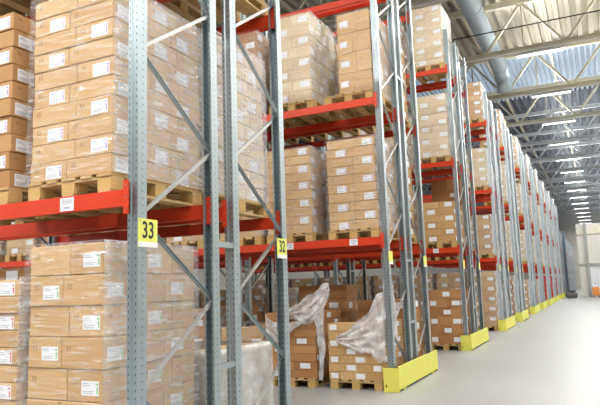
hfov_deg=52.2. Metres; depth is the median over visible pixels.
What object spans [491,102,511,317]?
frame
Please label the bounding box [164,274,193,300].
carton
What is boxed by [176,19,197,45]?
carton
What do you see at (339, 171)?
carton
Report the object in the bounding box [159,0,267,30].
wooden pallet
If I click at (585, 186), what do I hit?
roof truss
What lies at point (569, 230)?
wall
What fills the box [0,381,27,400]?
carton
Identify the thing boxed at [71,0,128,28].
carton
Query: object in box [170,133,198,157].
carton
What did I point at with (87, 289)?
carton
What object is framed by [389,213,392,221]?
carton
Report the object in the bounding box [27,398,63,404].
carton
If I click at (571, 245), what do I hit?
frame
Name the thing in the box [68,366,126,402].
carton
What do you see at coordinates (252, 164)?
carton
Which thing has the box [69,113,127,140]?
carton
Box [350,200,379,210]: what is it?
carton
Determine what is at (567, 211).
roof truss
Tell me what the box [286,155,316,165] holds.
carton
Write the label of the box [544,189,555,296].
frame
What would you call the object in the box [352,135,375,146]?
carton
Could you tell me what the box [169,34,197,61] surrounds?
carton
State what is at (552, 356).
floor
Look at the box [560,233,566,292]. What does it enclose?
frame
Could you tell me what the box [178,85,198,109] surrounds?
carton
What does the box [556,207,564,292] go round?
frame
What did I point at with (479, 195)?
beam
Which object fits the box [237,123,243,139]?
carton
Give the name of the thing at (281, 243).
sign
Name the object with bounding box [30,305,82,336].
carton
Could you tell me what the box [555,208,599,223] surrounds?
roof truss
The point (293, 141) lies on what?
wooden pallet
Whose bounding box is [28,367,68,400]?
carton
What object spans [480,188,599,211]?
roof truss
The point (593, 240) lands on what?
wall
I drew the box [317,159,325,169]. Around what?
carton
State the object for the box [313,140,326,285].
frame
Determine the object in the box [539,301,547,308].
guard
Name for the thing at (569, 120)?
strip light
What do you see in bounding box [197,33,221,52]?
carton
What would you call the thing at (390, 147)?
carton
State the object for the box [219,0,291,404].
frame
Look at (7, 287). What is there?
carton
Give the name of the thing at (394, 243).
beam
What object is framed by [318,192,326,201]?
carton
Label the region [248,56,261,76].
carton
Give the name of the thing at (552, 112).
roof truss
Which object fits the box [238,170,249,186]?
carton
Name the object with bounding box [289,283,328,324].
film
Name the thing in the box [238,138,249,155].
carton
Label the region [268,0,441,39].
lamp trunking
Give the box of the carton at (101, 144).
[75,133,148,161]
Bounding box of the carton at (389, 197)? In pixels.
[387,195,391,204]
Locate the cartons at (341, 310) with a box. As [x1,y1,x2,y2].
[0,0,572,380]
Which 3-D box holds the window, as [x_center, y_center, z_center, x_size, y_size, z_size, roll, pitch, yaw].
[9.432,-6.173,31.869,28.080,0.120,7.400,-6,-9,25]
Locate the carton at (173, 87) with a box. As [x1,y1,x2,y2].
[149,72,177,100]
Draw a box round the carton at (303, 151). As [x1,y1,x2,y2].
[289,147,318,158]
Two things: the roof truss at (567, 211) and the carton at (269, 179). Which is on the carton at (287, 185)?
the carton at (269, 179)
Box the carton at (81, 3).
[78,0,148,18]
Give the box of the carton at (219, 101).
[199,96,222,115]
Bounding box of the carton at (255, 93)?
[247,84,260,103]
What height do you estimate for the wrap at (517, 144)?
1.365 m
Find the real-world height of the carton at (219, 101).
0.144 m
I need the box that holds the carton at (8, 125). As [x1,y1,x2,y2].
[0,116,32,138]
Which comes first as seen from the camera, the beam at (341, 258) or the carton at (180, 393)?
the carton at (180, 393)
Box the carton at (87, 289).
[63,274,126,305]
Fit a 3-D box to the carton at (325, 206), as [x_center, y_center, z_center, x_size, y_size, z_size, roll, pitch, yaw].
[0.273,0.070,10.088,0.348,0.132,0.345,-6,-9,26]
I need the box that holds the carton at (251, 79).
[243,67,262,89]
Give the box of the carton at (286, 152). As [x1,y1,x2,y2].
[266,149,289,160]
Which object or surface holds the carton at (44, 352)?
on the carton at (43, 383)
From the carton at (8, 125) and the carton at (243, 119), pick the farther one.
the carton at (243, 119)
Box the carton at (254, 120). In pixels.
[249,113,262,132]
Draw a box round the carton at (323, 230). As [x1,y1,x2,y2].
[320,226,328,234]
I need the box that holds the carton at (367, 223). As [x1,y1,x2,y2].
[352,218,380,228]
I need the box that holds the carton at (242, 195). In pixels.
[239,184,245,199]
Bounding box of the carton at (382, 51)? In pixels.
[379,39,389,67]
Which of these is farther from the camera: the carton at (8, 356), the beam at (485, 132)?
the beam at (485, 132)
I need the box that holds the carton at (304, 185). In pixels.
[291,181,320,191]
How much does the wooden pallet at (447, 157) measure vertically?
0.135 m
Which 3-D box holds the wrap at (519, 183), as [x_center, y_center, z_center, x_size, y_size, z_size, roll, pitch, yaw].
[9.690,-0.123,27.916,0.852,1.365,1.114,-6,-9,25]
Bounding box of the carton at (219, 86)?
[198,80,222,99]
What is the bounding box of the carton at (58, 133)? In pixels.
[33,122,69,146]
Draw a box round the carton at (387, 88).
[381,80,391,103]
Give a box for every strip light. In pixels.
[516,45,563,58]
[532,89,570,97]
[542,119,574,125]
[550,140,578,145]
[556,157,580,160]
[561,170,582,172]
[564,180,584,182]
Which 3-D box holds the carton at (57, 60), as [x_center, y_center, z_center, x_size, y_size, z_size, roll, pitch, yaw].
[-1.811,-1.050,4.753,0.362,0.138,0.304,-6,-9,25]
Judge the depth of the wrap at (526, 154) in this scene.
31.92 m
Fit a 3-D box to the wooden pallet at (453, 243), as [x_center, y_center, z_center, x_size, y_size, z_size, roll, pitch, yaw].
[3.404,1.028,14.389,0.800,0.135,1.080,-6,-9,25]
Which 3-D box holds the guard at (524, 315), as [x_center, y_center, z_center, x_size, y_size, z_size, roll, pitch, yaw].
[8.371,4.242,23.029,0.228,0.350,2.263,-6,-9,25]
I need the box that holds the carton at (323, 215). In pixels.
[319,209,327,218]
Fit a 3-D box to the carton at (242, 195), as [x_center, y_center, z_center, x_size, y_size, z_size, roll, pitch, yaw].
[-0.767,-0.088,5.758,0.409,0.144,0.314,-6,-9,26]
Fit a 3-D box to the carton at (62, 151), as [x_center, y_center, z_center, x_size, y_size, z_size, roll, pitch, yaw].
[-1.734,-0.345,4.680,0.434,0.138,0.397,-6,-9,25]
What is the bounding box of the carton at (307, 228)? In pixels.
[288,224,319,233]
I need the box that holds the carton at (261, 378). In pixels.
[255,369,268,389]
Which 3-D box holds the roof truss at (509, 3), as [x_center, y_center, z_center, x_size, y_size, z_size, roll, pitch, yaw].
[5.231,-6.056,23.159,27.960,1.980,0.280,-6,-9,25]
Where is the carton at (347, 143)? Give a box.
[327,139,352,150]
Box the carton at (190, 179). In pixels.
[170,168,198,190]
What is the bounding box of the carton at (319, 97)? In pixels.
[302,92,322,107]
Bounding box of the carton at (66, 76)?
[35,65,77,92]
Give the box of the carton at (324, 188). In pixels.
[321,184,327,194]
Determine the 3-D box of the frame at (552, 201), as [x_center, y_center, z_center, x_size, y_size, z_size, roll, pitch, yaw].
[19.149,3.462,45.739,0.120,7.400,1.219,-6,-9,25]
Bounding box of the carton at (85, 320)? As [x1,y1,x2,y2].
[69,304,126,336]
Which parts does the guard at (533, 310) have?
plate, plate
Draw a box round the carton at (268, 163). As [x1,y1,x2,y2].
[266,158,286,168]
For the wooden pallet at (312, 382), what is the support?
on the floor
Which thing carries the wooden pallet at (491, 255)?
on the beam at (481, 259)
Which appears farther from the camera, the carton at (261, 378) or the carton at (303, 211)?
the carton at (303, 211)
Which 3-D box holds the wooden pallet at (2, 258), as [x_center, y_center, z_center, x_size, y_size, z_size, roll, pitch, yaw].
[-6.227,1.241,13.069,0.800,0.135,1.080,-6,-9,25]
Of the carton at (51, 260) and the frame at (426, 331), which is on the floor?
the frame at (426, 331)
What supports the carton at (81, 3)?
on the carton at (104, 10)
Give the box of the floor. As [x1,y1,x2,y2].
[273,288,599,404]
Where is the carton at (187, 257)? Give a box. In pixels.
[170,247,193,273]
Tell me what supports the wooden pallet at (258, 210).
on the beam at (262, 223)
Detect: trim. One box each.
[576,228,599,234]
[579,263,599,265]
[583,222,591,296]
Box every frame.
[38,236,58,246]
[126,0,220,404]
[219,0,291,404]
[219,35,242,338]
[239,3,274,325]
[251,142,267,288]
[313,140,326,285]
[323,136,339,277]
[328,135,350,284]
[350,259,367,303]
[370,0,412,367]
[393,0,431,359]
[398,259,401,298]
[411,171,419,283]
[443,29,475,334]
[456,46,483,331]
[483,92,507,319]
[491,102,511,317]
[502,122,522,312]
[508,129,525,310]
[518,147,534,306]
[523,156,537,305]
[528,164,543,302]
[532,167,544,301]
[537,178,549,299]
[540,180,551,298]
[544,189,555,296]
[547,193,556,295]
[550,197,559,294]
[552,201,560,294]
[554,205,563,292]
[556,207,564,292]
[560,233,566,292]
[562,231,568,292]
[565,238,569,286]
[566,240,571,289]
[569,243,573,289]
[571,245,575,289]
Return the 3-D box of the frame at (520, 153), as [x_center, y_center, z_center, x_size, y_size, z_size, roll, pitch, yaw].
[10.178,1.232,27.447,0.120,7.400,1.030,-6,-9,25]
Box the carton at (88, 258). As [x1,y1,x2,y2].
[70,242,126,274]
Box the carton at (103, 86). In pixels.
[70,75,127,102]
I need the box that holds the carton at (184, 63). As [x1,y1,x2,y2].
[176,52,197,77]
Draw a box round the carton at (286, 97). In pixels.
[282,93,289,104]
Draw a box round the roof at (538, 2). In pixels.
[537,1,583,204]
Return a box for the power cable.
[451,10,599,40]
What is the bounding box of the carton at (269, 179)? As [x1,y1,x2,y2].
[267,175,286,184]
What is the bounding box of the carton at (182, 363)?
[171,353,193,383]
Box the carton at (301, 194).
[287,189,317,199]
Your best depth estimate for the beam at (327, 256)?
15.33 m
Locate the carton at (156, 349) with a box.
[147,330,163,361]
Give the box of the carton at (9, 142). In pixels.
[0,134,32,155]
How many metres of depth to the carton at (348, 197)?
9.28 m
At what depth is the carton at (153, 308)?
4.65 m
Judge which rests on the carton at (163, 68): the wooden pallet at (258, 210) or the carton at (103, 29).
the carton at (103, 29)
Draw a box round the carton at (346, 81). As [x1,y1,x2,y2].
[339,73,361,98]
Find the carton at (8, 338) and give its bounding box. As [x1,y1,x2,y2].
[0,329,34,347]
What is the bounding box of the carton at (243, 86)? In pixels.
[236,77,247,96]
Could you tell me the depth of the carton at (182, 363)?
4.85 m
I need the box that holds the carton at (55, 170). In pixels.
[31,160,66,182]
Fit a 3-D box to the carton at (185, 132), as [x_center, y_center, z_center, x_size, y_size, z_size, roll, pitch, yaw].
[-1.086,-0.585,5.172,0.354,0.138,0.293,-6,-9,26]
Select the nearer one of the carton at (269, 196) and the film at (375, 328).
the film at (375, 328)
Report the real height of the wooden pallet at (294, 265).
0.135 m
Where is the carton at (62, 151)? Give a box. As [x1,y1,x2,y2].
[32,140,75,165]
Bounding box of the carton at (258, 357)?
[242,343,261,364]
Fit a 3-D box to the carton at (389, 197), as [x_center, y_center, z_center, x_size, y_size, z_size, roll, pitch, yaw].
[1.230,-0.036,9.623,0.348,0.135,0.345,-6,-9,26]
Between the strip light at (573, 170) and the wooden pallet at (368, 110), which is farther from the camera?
the strip light at (573, 170)
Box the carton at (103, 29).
[76,17,148,52]
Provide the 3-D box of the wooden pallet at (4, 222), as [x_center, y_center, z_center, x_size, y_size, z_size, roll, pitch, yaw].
[-2.602,0.239,6.664,0.800,0.135,1.080,-6,-9,25]
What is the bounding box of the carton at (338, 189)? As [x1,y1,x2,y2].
[328,184,349,194]
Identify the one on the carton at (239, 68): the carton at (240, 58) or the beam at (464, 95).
the carton at (240, 58)
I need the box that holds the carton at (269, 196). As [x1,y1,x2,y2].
[267,192,286,201]
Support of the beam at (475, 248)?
attached to the frame at (464, 85)
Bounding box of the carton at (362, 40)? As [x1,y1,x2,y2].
[352,29,379,51]
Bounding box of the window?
[407,43,599,115]
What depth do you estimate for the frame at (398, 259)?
19.81 m
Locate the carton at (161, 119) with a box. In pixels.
[149,108,176,134]
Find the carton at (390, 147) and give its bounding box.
[389,145,394,155]
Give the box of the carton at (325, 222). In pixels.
[321,217,329,226]
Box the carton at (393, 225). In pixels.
[392,222,398,231]
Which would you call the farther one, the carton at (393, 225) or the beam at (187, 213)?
the carton at (393, 225)
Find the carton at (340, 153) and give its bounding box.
[326,148,347,159]
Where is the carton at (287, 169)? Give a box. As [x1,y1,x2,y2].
[267,166,289,176]
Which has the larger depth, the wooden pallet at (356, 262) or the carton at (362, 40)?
the wooden pallet at (356, 262)
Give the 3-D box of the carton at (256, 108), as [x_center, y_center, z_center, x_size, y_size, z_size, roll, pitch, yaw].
[-0.647,-0.930,6.178,0.410,0.144,0.352,-6,-9,26]
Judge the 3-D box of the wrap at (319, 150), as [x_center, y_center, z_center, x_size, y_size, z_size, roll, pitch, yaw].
[0.042,-0.131,10.160,0.856,1.375,1.115,-6,-9,25]
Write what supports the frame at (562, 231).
on the floor
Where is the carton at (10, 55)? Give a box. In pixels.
[0,46,34,70]
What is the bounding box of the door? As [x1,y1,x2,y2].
[590,265,599,294]
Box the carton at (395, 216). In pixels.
[393,214,397,222]
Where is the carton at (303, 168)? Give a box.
[290,164,319,174]
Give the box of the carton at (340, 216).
[329,211,355,221]
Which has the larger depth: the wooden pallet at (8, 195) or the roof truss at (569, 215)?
the roof truss at (569, 215)
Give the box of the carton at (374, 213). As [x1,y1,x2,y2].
[356,209,380,219]
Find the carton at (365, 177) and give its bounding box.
[354,172,378,182]
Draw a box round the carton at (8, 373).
[0,363,29,382]
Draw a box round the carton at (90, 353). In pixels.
[62,334,126,369]
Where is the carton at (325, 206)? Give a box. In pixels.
[322,201,328,210]
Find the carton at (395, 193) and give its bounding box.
[389,188,396,197]
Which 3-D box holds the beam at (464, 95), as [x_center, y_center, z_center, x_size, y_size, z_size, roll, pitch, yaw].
[3.011,-2.738,16.834,3.050,0.225,0.075,-6,-9,25]
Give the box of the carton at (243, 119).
[237,107,248,126]
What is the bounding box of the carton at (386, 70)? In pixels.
[382,61,390,85]
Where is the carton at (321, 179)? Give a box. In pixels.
[318,175,326,185]
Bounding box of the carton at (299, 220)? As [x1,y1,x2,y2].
[292,215,321,225]
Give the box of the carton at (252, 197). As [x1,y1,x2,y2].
[245,186,263,202]
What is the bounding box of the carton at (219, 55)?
[197,48,221,68]
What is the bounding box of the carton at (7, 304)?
[0,296,39,313]
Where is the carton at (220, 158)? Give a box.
[199,145,223,163]
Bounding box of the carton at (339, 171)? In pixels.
[327,166,348,176]
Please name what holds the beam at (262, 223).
attached to the frame at (52, 240)
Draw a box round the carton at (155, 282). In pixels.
[147,274,163,301]
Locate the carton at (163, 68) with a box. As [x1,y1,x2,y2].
[147,53,169,80]
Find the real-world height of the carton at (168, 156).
0.138 m
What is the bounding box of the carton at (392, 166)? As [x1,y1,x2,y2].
[389,162,394,172]
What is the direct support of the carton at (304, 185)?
on the carton at (321, 197)
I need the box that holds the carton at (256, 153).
[249,143,263,160]
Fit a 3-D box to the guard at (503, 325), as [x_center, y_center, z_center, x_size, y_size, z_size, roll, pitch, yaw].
[6.532,3.785,19.280,0.228,0.350,2.263,-6,-9,25]
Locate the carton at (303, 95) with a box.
[290,89,316,102]
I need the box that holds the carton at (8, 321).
[0,312,29,329]
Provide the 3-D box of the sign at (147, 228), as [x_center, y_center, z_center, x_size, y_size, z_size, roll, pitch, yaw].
[-1.024,0.206,4.121,0.006,0.190,0.195,-6,-9,25]
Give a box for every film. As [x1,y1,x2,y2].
[265,312,310,341]
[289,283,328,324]
[313,305,324,380]
[335,293,385,362]
[369,17,382,91]
[375,134,389,221]
[381,253,398,346]
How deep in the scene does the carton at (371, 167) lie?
9.19 m
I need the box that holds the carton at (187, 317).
[162,300,193,328]
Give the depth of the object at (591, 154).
40.89 m
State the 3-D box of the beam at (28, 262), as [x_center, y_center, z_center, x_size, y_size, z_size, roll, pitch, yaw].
[-5.624,1.222,12.159,3.050,0.225,0.075,-6,-9,25]
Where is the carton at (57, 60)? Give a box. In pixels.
[35,48,69,74]
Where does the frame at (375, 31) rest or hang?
on the floor
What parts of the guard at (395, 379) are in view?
plate, plate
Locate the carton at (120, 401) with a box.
[60,397,125,404]
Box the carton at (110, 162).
[67,153,127,177]
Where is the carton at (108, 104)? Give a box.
[75,94,148,124]
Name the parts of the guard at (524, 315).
plate, plate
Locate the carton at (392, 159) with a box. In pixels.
[387,153,394,164]
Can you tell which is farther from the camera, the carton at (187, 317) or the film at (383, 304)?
the film at (383, 304)
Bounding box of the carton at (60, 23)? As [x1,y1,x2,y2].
[36,12,70,38]
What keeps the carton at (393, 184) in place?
on the carton at (395, 193)
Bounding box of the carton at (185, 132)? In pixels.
[177,119,198,141]
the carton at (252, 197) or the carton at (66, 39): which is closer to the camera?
the carton at (66, 39)
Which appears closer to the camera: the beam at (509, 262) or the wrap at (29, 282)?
the wrap at (29, 282)
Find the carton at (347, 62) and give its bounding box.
[338,52,356,74]
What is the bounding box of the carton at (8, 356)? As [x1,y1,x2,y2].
[0,347,28,364]
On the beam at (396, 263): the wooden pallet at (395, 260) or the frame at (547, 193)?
the wooden pallet at (395, 260)
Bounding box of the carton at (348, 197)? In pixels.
[329,193,355,203]
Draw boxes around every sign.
[138,218,156,247]
[277,238,286,258]
[388,251,392,263]
[423,256,426,266]
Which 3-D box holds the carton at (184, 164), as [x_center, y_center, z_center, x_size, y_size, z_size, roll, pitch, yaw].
[-1.072,-0.305,5.130,0.354,0.138,0.293,-6,-9,26]
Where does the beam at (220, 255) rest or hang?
attached to the frame at (241, 279)
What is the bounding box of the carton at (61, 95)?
[35,85,69,109]
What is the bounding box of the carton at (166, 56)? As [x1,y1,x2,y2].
[148,37,176,66]
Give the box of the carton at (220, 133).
[198,128,223,147]
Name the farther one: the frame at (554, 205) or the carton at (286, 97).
the frame at (554, 205)
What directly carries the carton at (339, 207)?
on the carton at (340, 216)
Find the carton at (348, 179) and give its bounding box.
[328,175,354,185]
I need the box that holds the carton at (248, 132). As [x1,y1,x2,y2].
[244,126,262,146]
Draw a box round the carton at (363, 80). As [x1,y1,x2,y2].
[354,69,373,91]
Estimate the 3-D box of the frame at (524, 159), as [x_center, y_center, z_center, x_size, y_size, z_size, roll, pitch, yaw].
[10.657,1.351,28.424,0.120,7.400,1.219,-6,-9,25]
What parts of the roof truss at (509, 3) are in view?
post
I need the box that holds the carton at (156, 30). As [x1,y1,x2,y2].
[147,18,169,46]
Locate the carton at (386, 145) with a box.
[384,142,388,152]
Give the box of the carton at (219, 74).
[197,63,222,84]
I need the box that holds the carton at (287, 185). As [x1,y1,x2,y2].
[267,183,290,193]
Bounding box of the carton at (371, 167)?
[349,163,377,174]
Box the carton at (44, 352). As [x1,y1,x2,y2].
[28,337,63,367]
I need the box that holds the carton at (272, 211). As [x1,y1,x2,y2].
[270,209,287,216]
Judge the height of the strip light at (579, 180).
0.152 m
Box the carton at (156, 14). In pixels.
[149,3,176,33]
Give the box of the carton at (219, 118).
[198,112,222,130]
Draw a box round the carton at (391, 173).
[388,170,395,180]
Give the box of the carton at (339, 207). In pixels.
[328,202,350,212]
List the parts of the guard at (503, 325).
plate, plate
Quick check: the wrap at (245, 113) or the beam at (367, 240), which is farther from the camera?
the beam at (367, 240)
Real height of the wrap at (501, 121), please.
1.365 m
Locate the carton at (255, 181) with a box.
[250,172,263,189]
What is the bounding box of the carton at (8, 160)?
[0,152,32,173]
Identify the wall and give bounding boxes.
[0,142,466,290]
[475,211,599,287]
[575,223,599,296]
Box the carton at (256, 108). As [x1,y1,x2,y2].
[244,96,261,117]
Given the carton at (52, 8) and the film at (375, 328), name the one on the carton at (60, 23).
the carton at (52, 8)
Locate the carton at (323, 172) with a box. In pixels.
[320,168,327,177]
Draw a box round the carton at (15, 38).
[0,29,35,53]
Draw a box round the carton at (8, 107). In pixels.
[0,98,34,121]
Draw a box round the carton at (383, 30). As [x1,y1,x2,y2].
[380,23,388,48]
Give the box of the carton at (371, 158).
[353,154,377,164]
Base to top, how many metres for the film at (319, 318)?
1.112 m
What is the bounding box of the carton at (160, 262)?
[147,246,171,273]
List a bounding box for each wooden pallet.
[0,0,38,16]
[0,187,109,221]
[0,214,123,235]
[0,256,16,261]
[5,253,31,261]
[28,172,201,213]
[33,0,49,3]
[60,208,192,227]
[147,193,269,223]
[156,5,191,27]
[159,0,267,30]
[166,241,203,248]
[219,236,266,245]
[262,111,287,131]
[265,124,313,144]
[267,232,328,243]
[269,99,339,126]
[273,375,330,387]
[291,263,319,266]
[304,117,359,140]
[320,262,345,265]
[324,88,391,118]
[328,227,398,239]
[330,379,383,390]
[355,261,372,263]
[356,112,409,133]
[373,259,397,262]
[411,235,416,243]
[413,257,434,261]
[415,62,452,84]
[420,155,459,170]
[425,241,463,248]
[431,344,460,350]
[435,256,465,259]
[463,118,485,130]
[468,185,489,190]
[473,253,494,258]
[478,326,498,330]
[484,200,507,205]
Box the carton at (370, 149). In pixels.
[348,145,377,156]
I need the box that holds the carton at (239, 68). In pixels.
[236,61,244,80]
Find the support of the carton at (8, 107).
on the carton at (8, 125)
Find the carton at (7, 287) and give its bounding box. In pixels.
[0,280,30,296]
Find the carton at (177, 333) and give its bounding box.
[164,327,193,357]
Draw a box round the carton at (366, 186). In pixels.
[350,181,377,192]
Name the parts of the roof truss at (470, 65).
post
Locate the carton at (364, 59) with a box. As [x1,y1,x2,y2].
[356,49,382,71]
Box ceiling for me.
[188,0,599,212]
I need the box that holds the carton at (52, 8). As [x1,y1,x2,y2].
[36,0,78,21]
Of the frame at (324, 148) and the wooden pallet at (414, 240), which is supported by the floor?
the frame at (324, 148)
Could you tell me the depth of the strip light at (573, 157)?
40.91 m
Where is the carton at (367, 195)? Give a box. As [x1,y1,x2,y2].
[355,190,379,201]
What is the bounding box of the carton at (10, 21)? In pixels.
[0,12,35,37]
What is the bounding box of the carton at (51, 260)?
[31,245,70,276]
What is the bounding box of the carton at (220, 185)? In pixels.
[199,178,223,194]
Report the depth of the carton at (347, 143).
9.39 m
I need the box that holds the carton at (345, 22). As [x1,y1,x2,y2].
[336,12,354,34]
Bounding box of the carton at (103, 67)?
[77,56,149,88]
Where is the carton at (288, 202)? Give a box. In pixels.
[268,200,291,209]
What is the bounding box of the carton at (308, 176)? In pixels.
[287,172,317,182]
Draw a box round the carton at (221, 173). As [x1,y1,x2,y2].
[199,162,223,179]
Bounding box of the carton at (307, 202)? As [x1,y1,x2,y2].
[292,198,321,208]
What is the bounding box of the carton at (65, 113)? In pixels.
[33,102,76,128]
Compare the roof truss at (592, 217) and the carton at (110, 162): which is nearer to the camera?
the carton at (110, 162)
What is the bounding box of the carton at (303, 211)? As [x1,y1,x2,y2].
[287,207,318,216]
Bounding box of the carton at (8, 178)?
[0,170,30,189]
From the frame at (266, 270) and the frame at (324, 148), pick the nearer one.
the frame at (266, 270)
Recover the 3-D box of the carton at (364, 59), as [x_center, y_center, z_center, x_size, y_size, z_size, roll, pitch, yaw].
[1.100,-2.161,9.648,0.242,0.321,0.555,-6,-9,26]
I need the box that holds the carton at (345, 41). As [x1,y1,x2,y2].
[337,33,352,54]
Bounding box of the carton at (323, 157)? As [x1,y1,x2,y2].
[319,151,326,161]
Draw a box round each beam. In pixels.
[0,179,128,220]
[0,196,210,237]
[0,200,226,240]
[0,260,30,267]
[6,266,30,268]
[26,14,35,20]
[56,211,279,245]
[147,0,173,5]
[194,248,203,255]
[194,254,224,258]
[194,256,269,262]
[194,261,224,265]
[199,7,274,36]
[219,232,383,253]
[241,0,385,34]
[241,236,402,259]
[242,255,333,263]
[242,265,313,272]
[245,237,406,259]
[251,258,347,264]
[251,260,342,266]
[255,269,324,272]
[261,92,376,122]
[262,108,395,138]
[262,111,399,141]
[269,125,415,151]
[270,240,422,260]
[274,259,363,264]
[280,0,367,18]
[314,261,399,270]
[325,266,397,270]
[331,11,408,37]
[333,244,459,260]
[348,246,467,261]
[351,254,457,261]
[365,248,476,260]
[399,256,496,266]
[406,64,447,78]
[406,76,455,91]
[407,84,453,94]
[407,90,465,105]
[411,158,453,169]
[411,165,461,176]
[412,172,458,178]
[412,172,471,184]
[413,257,501,265]
[419,258,506,266]
[423,187,491,198]
[423,191,496,202]
[433,261,512,267]
[439,264,512,267]
[464,119,486,127]
[464,132,489,136]
[465,126,491,134]
[465,134,496,142]
[465,264,527,268]
[469,196,501,202]
[469,204,508,209]
[470,206,511,212]
[470,210,508,215]
[501,216,523,219]
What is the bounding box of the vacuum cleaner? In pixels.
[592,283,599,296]
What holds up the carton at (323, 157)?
on the carton at (321, 165)
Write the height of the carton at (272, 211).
0.132 m
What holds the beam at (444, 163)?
attached to the frame at (459, 219)
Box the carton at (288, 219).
[286,217,292,225]
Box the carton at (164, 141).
[147,125,170,149]
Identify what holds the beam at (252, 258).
attached to the frame at (247, 263)
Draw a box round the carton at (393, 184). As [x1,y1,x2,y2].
[390,179,395,189]
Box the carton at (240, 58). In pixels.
[236,47,248,67]
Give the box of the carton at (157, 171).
[147,162,169,184]
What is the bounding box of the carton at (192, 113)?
[170,101,199,125]
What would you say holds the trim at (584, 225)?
attached to the wall at (593, 240)
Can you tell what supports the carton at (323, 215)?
on the carton at (325, 222)
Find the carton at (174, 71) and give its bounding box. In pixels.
[170,65,198,93]
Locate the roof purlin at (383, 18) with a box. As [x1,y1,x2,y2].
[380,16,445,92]
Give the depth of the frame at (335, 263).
15.40 m
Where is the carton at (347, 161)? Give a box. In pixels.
[327,157,352,168]
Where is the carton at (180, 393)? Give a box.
[163,380,193,404]
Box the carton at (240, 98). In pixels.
[237,93,243,109]
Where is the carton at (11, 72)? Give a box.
[0,64,34,87]
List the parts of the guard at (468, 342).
plate, plate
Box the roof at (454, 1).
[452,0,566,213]
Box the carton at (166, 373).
[146,359,171,391]
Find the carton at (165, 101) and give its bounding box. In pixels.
[147,89,170,114]
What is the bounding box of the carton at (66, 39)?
[34,28,77,56]
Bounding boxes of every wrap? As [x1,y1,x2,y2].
[16,282,31,396]
[103,240,199,404]
[113,6,202,189]
[193,340,273,404]
[216,31,268,202]
[310,11,336,104]
[311,150,327,231]
[312,278,320,285]
[376,145,396,229]
[379,23,391,102]
[397,274,399,298]
[439,3,452,72]
[445,92,458,160]
[480,81,485,119]
[484,147,489,185]
[489,214,494,252]
[495,271,499,319]
[499,109,503,143]
[502,164,507,200]
[507,220,512,256]
[512,276,516,312]
[515,136,518,165]
[519,183,522,212]
[523,230,526,260]
[526,154,529,180]
[527,279,530,306]
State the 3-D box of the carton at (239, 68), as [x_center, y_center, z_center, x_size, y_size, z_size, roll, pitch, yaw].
[-0.792,-1.260,5.919,0.409,0.144,0.314,-6,-9,26]
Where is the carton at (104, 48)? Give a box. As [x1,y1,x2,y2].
[70,36,128,65]
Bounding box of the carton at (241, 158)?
[238,154,245,169]
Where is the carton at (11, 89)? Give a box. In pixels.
[0,81,35,104]
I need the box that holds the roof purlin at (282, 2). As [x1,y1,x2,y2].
[280,0,411,115]
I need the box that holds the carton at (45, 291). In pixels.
[30,276,63,305]
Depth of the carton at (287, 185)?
9.78 m
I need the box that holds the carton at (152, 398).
[146,388,162,404]
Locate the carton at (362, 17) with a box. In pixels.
[354,9,380,38]
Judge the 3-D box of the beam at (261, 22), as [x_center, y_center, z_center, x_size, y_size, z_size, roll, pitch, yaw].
[-1.620,-1.758,6.952,3.050,0.225,0.075,-6,-9,25]
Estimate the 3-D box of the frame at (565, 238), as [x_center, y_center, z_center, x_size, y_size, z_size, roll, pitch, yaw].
[25.967,6.139,59.436,0.120,5.400,1.219,-6,-9,25]
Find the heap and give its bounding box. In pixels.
[566,290,577,298]
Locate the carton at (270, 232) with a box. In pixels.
[268,226,287,235]
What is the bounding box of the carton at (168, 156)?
[149,144,177,168]
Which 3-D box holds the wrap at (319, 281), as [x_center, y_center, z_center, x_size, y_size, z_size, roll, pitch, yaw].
[0.316,3.526,21.761,0.857,1.665,1.118,-6,-9,25]
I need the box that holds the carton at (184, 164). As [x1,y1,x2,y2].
[177,153,198,174]
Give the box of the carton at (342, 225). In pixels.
[330,221,351,230]
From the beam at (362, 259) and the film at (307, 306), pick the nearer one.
the film at (307, 306)
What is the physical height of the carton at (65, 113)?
0.138 m
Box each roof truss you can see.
[191,0,450,38]
[298,75,599,150]
[334,0,599,71]
[408,39,599,113]
[414,140,599,185]
[421,124,599,171]
[422,154,599,194]
[422,165,599,199]
[422,174,599,204]
[431,182,599,205]
[469,195,599,212]
[471,103,599,145]
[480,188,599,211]
[555,201,599,216]
[555,204,599,220]
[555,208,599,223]
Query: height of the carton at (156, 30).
0.138 m
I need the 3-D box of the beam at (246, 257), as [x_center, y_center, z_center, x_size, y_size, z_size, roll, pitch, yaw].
[0.378,0.811,10.598,3.050,0.225,0.075,-6,-9,25]
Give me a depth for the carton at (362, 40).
9.46 m
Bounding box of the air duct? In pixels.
[456,0,511,92]
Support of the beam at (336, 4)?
attached to the frame at (375, 31)
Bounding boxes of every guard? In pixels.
[383,350,437,392]
[460,327,488,350]
[498,315,515,330]
[515,309,528,321]
[530,304,539,313]
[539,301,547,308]
[546,298,553,304]
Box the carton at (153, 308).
[147,302,171,331]
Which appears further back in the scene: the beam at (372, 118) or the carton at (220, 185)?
the beam at (372, 118)
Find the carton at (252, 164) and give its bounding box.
[245,156,264,175]
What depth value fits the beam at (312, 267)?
21.51 m
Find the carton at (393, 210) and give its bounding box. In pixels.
[390,205,397,214]
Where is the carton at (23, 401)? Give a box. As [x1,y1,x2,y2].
[0,398,28,404]
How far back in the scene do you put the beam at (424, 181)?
16.28 m

